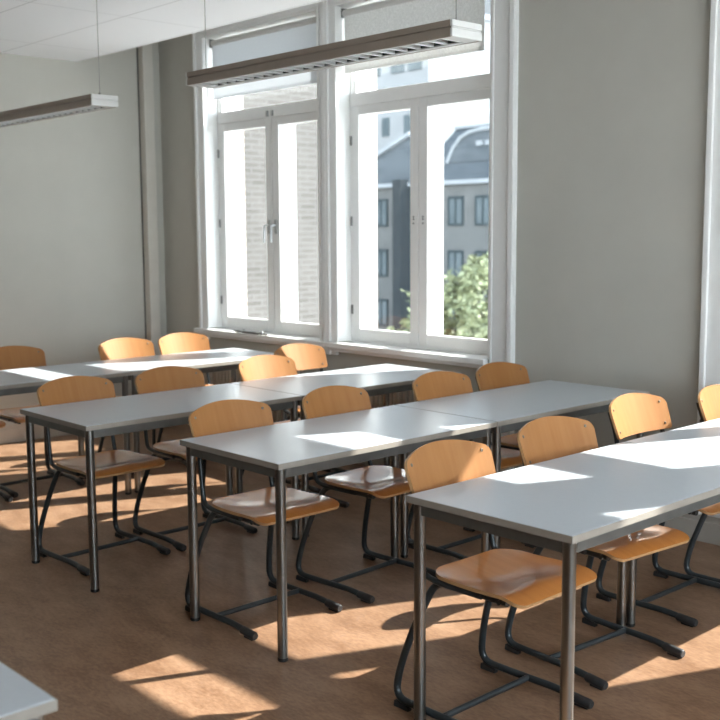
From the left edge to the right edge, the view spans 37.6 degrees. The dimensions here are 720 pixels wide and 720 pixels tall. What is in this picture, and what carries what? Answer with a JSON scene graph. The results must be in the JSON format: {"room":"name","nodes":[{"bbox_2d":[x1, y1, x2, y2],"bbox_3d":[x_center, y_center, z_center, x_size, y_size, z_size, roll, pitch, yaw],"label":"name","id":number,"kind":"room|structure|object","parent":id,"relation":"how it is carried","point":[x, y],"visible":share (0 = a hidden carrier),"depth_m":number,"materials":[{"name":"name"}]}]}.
{"room":"classroom","nodes":[
{"label":"classroom","id":0,"kind":"room"},
{"bbox_2d":[0,42,166,424],"bbox_3d":[-4.612,-0.818,5.816,8.655,3.300,0.300,-7,9,-43],"label":"wall","id":1,"kind":"structure","parent":0,"point":[71,253],"depth_m":7.90,"materials":[{"name":"paint"}]},
{"bbox_2d":[0,423,69,444],"bbox_3d":[-4.532,0.771,5.854,7.950,0.135,0.020,-7,9,-43],"label":"baseboard","id":2,"kind":"structure","parent":1,"relation":"attached to","point":[12,433],"depth_m":7.73,"materials":[{"name":"paint"}]},
{"bbox_2d":[136,47,146,339],"bbox_3d":[-1.708,-1.135,8.292,0.010,3.300,0.006,-7,9,-43],"label":"trim","id":3,"kind":"structure","parent":1,"relation":"attached to","point":[136,47],"depth_m":8.27,"materials":[{"name":"grey paint"}]},
{"bbox_2d":[138,44,160,354],"bbox_3d":[-1.647,-1.136,8.301,0.090,3.300,0.075,-7,9,-43],"label":"pipe","id":4,"kind":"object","parent":1,"relation":"attached to","point":[145,53],"depth_m":8.25,"materials":[{"name":"grey metal"}]},
{"bbox_2d":[0,0,324,61],"bbox_3d":[-1.405,-1.487,1.737,7.350,0.030,9.890,-7,9,-43],"label":"ceiling","id":5,"kind":"structure","parent":0,"point":[66,30],"depth_m":6.32,"materials":[{"name":"tile"}]},
{"bbox_2d":[0,0,117,127],"bbox_3d":[-1.968,-1.740,6.355,0.164,0.570,1.690,-7,9,-43],"label":"pendant lamp","id":6,"kind":"object","parent":5,"relation":"hanging from","point":[87,103],"visible":1,"depth_m":6.05,"materials":[{"name":"metal"}]},
{"bbox_2d":[185,0,481,87],"bbox_3d":[-0.190,-1.514,4.400,0.164,0.570,1.690,-7,9,-43],"label":"pendant lamp","id":7,"kind":"object","parent":5,"relation":"hanging from","point":[450,32],"visible":1,"depth_m":4.25,"materials":[{"name":"metal"}]},
{"bbox_2d":[241,69,377,328],"bbox_3d":[2.048,-0.220,5.121,0.050,10.200,10.490,-7,9,-43],"label":"wall","id":8,"kind":"structure","parent":0,"point":[376,69],"depth_m":8.16,"materials":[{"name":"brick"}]},
{"bbox_2d":[0,424,719,719],"bbox_3d":[-1.129,1.347,2.322,8.655,0.200,10.490,-7,9,-43],"label":"floor","id":9,"kind":"structure","parent":0,"point":[128,649],"depth_m":4.08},
{"bbox_2d":[0,420,12,501],"bbox_3d":[-2.290,0.394,5.967,0.456,0.830,0.518,-7,9,-43],"label":"chair","id":10,"kind":"object","parent":9,"relation":"on","point":[8,498],"visible":1,"depth_m":6.00,"materials":[{"name":"paint"}]},
{"bbox_2d":[0,661,57,719],"bbox_3d":[-1.149,0.961,1.680,1.164,0.720,0.609,-7,9,-43],"label":"table","id":11,"kind":"object","parent":9,"relation":"on","point":[20,698],"visible":1,"depth_m":1.81,"materials":[{"name":"grey laminate"}]},
{"bbox_2d":[0,346,84,497],"bbox_3d":[-1.979,0.346,6.349,0.456,0.830,0.518,-7,9,-43],"label":"chair","id":12,"kind":"object","parent":9,"relation":"on","point":[11,357],"visible":0.56,"depth_m":6.47,"materials":[{"name":"paint"}]},
{"bbox_2d":[0,363,131,494],"bbox_3d":[-1.943,0.449,5.950,1.164,0.720,0.609,-7,9,-43],"label":"table","id":13,"kind":"object","parent":9,"relation":"on","point":[22,380],"visible":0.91,"depth_m":6.05,"materials":[{"name":"grey laminate"}]},
{"bbox_2d":[37,376,170,575],"bbox_3d":[-1.214,0.510,4.952,0.456,0.830,0.518,-7,10,-45],"label":"chair","id":14,"kind":"object","parent":9,"relation":"on","point":[70,389],"visible":0.76,"depth_m":4.99,"materials":[{"name":"paint"}]},
{"bbox_2d":[97,338,186,478],"bbox_3d":[-1.393,0.287,6.809,0.456,0.830,0.518,-7,9,-43],"label":"chair","id":15,"kind":"object","parent":9,"relation":"on","point":[118,348],"visible":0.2,"depth_m":6.94,"materials":[{"name":"paint"}]},
{"bbox_2d":[20,383,302,592],"bbox_3d":[-0.911,0.555,5.023,1.164,0.720,0.609,-7,9,-43],"label":"table","id":16,"kind":"object","parent":9,"relation":"on","point":[89,420],"visible":0.87,"depth_m":4.80,"materials":[{"name":"grey laminate"}]},
{"bbox_2d":[157,332,210,464],"bbox_3d":[-1.073,0.244,7.145,0.456,0.830,0.518,-7,9,-43],"label":"chair","id":17,"kind":"object","parent":9,"relation":"on","point":[183,342],"visible":0.2,"depth_m":7.27,"materials":[{"name":"paint"}]},
{"bbox_2d":[82,348,286,492],"bbox_3d":[-1.089,0.349,6.739,1.164,0.720,0.609,-7,9,-43],"label":"table","id":18,"kind":"object","parent":9,"relation":"on","point":[207,361],"visible":0.42,"depth_m":6.55,"materials":[{"name":"grey laminate"}]},
{"bbox_2d":[133,366,256,550],"bbox_3d":[-0.838,0.465,5.307,0.456,0.830,0.518,-7,9,-43],"label":"chair","id":19,"kind":"object","parent":9,"relation":"on","point":[164,378],"visible":0.44,"depth_m":5.36,"materials":[{"name":"paint"}]},
{"bbox_2d":[185,399,342,640],"bbox_3d":[-0.390,0.597,4.195,0.456,0.830,0.518,-7,9,-43],"label":"chair","id":20,"kind":"object","parent":9,"relation":"on","point":[256,507],"visible":0.78,"depth_m":4.22,"materials":[{"name":"paint"}]},
{"bbox_2d":[234,355,348,522],"bbox_3d":[-0.378,0.405,5.786,0.456,0.830,0.518,-7,10,-45],"label":"chair","id":21,"kind":"object","parent":9,"relation":"on","point":[257,367],"visible":0.19,"depth_m":5.90,"materials":[{"name":"paint"}]},
{"bbox_2d":[273,343,349,492],"bbox_3d":[-0.233,0.331,6.388,0.456,0.830,0.518,-7,10,-44],"label":"chair","id":22,"kind":"object","parent":9,"relation":"on","point":[305,356],"visible":0.25,"depth_m":6.53,"materials":[{"name":"paint"}]},
{"bbox_2d":[180,405,496,661],"bbox_3d":[-0.059,0.639,4.286,1.164,0.720,0.609,-7,9,-43],"label":"table","id":23,"kind":"object","parent":9,"relation":"on","point":[282,451],"visible":0.82,"depth_m":4.08,"materials":[{"name":"grey laminate"}]},
{"bbox_2d":[230,364,461,536],"bbox_3d":[-0.057,0.455,5.812,1.164,0.720,0.609,-7,9,-43],"label":"table","id":24,"kind":"object","parent":9,"relation":"on","point":[382,379],"visible":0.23,"depth_m":5.66,"materials":[{"name":"grey laminate"}]},
{"bbox_2d":[296,385,436,603],"bbox_3d":[0.036,0.548,4.581,0.518,0.830,0.456,6,10,44],"label":"chair","id":25,"kind":"object","parent":9,"relation":"on","point":[372,481],"visible":0.75,"depth_m":4.61,"materials":[{"name":"paint"}]},
{"bbox_2d":[408,371,536,559],"bbox_3d":[0.532,0.489,5.040,0.456,0.830,0.518,-7,9,-43],"label":"chair","id":26,"kind":"object","parent":9,"relation":"on","point":[436,384],"visible":0.3,"depth_m":5.10,"materials":[{"name":"paint"}]},
{"bbox_2d":[393,440,596,719],"bbox_3d":[0.423,0.697,3.325,0.456,0.830,0.518,-7,9,-43],"label":"chair","id":27,"kind":"object","parent":9,"relation":"on","point":[519,579],"visible":0.76,"depth_m":3.36,"materials":[{"name":"brown wood"}]},
{"bbox_2d":[475,362,529,449],"bbox_3d":[0.870,0.445,5.393,0.456,0.830,0.518,-7,9,-43],"label":"chair","id":28,"kind":"object","parent":9,"relation":"on","point":[494,375],"visible":0.25,"depth_m":5.51,"materials":[{"name":"paint"}]},
{"bbox_2d":[397,380,649,557],"bbox_3d":[0.795,0.539,5.075,1.164,0.720,0.609,-7,9,-43],"label":"table","id":29,"kind":"object","parent":9,"relation":"on","point":[511,407],"visible":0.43,"depth_m":4.90,"materials":[{"name":"grey laminate"}]},
{"bbox_2d":[406,442,719,719],"bbox_3d":[0.773,0.740,3.409,1.164,0.720,0.609,-7,9,-43],"label":"table","id":30,"kind":"object","parent":9,"relation":"on","point":[569,505],"visible":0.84,"depth_m":3.19,"materials":[{"name":"grey laminate"}]},
{"bbox_2d":[505,416,688,690],"bbox_3d":[0.838,0.644,3.749,0.456,0.830,0.518,-6,9,-38],"label":"chair","id":31,"kind":"object","parent":9,"relation":"on","point":[542,439],"visible":0.59,"depth_m":3.81,"materials":[{"name":"paint"}]},
{"bbox_2d":[596,393,719,626],"bbox_3d":[1.291,0.574,4.303,0.456,0.830,0.518,-7,9,-42],"label":"chair","id":32,"kind":"object","parent":9,"relation":"on","point":[629,414],"visible":0.53,"depth_m":4.41,"materials":[{"name":"paint"}]},
{"bbox_2d":[625,418,719,626],"bbox_3d":[1.627,0.640,4.198,1.164,0.720,0.609,-7,9,-43],"label":"table","id":33,"kind":"object","parent":9,"relation":"on","point":[703,438],"visible":0.46,"depth_m":4.03,"materials":[{"name":"grey laminate"}]},
{"bbox_2d":[684,384,719,582],"bbox_3d":[1.724,0.543,4.534,0.456,0.830,0.518,-7,9,-43],"label":"chair","id":34,"kind":"object","parent":9,"relation":"on","point":[708,405],"visible":0.64,"depth_m":4.58,"materials":[{"name":"paint"}]},
{"bbox_2d":[158,0,710,468],"bbox_3d":[1.915,-0.750,4.935,0.305,3.300,9.890,-7,9,-43],"label":"wall","id":35,"kind":"structure","parent":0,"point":[613,94],"depth_m":5.45,"materials":[{"name":"paint"}]},
{"bbox_2d":[203,369,306,422],"bbox_3d":[-0.756,0.299,7.611,0.161,0.606,1.159,-7,9,-43],"label":"radiator","id":36,"kind":"object","parent":35,"relation":"attached to","point":[220,377],"visible":0.02,"depth_m":7.73,"materials":[{"name":"metal"}]},
{"bbox_2d":[192,1,326,353],"bbox_3d":[-0.574,-1.318,7.626,0.530,2.410,1.530,-7,9,-43],"label":"window","id":37,"kind":"structure","parent":35,"relation":"in","point":[219,124],"depth_m":7.74,"materials":[{"name":"white paint"}]},
{"bbox_2d":[233,329,267,334],"bbox_3d":[-0.793,-0.204,7.624,0.022,0.029,0.400,-7,9,-43],"label":"metal fitting","id":38,"kind":"object","parent":37,"relation":"on","point":[243,330],"visible":1,"depth_m":7.62,"materials":[{"name":"silver metal"}]},
{"bbox_2d":[209,17,316,99],"bbox_3d":[-0.666,-2.103,7.408,0.055,0.438,1.254,-7,9,-43],"label":"roller blind","id":39,"kind":"object","parent":35,"relation":"attached to","point":[300,34],"visible":0.56,"depth_m":7.38,"materials":[{"name":"grey fabric"}]},
{"bbox_2d":[370,390,415,457],"bbox_3d":[0.225,0.419,6.564,0.161,0.606,1.159,-7,9,-43],"label":"radiator","id":40,"kind":"object","parent":35,"relation":"attached to","point":[403,397],"visible":0.02,"depth_m":6.44,"materials":[{"name":"metal"}]},
{"bbox_2d":[341,0,484,73],"bbox_3d":[0.306,-1.998,6.370,0.055,0.408,1.193,-7,9,-43],"label":"roller blind","id":41,"kind":"object","parent":35,"relation":"attached to","point":[386,15],"visible":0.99,"depth_m":6.37,"materials":[{"name":"fabric"}]},
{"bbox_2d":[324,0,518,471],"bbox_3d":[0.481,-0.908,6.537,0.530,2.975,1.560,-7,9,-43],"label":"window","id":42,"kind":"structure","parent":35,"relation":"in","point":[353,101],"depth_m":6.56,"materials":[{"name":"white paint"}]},
{"bbox_2d":[187,424,719,545],"bbox_3d":[1.846,0.840,4.971,0.022,0.135,9.770,-7,9,-43],"label":"baseboard","id":43,"kind":"structure","parent":35,"relation":"attached to","point":[710,531],"depth_m":5.18,"materials":[{"name":"paint"}]},
{"bbox_2d":[697,0,719,517],"bbox_3d":[2.367,-0.676,4.525,0.530,2.975,1.685,-7,9,-43],"label":"window","id":44,"kind":"structure","parent":35,"relation":"in","point":[709,350],"depth_m":4.96,"materials":[{"name":"white paint"}]},
{"label":"outside","id":45,"kind":"structure","parent":0,"visible":0},
{"bbox_3d":[24.611,1.453,43.877,84.900,0.300,150.000,-7,9,-43],"label":"ground","id":46,"kind":"structure","parent":45,"visible":0},
{"bbox_2d":[243,83,318,323],"bbox_3d":[-2.917,-3.091,13.279,3.820,16.400,4.400,-7,9,-43],"label":"brick building","id":47,"kind":"structure","parent":46,"relation":"on","point":[306,133],"depth_m":12.38,"materials":[{"name":"brick"}]},
{"bbox_2d":[387,307,409,331],"bbox_3d":[1.694,0.319,35.598,1.968,4.224,1.940,-2,7,-14],"label":"leafy shrub","id":48,"kind":"object","parent":46,"relation":"on","point":[408,308],"visible":0.03,"depth_m":35.41,"materials":[{"name":"green plant"}]},
{"bbox_2d":[377,123,488,331],"bbox_3d":[6.737,-6.784,57.808,10.800,12.920,28.000,-7,9,-43],"label":"building","id":49,"kind":"structure","parent":46,"relation":"on","point":[466,151],"depth_m":54.81,"materials":[{"name":"grey plaster"},{"name":"slate"},{"name":"glass"}]},
{"bbox_2d":[377,14,489,151],"bbox_3d":[1.230,-14.552,84.076,10.400,22.100,21.400,-7,9,-43],"label":"building","id":50,"kind":"structure","parent":46,"relation":"on","point":[391,126],"depth_m":74.84,"materials":[{"name":"paint"}]},
{"bbox_2d":[399,252,487,338],"bbox_3d":[3.395,-0.364,33.189,4.410,6.135,4.606,-7,9,-43],"label":"leafy tree","id":51,"kind":"object","parent":46,"relation":"on","point":[463,298],"visible":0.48,"depth_m":32.21,"materials":[{"name":"green plant"}]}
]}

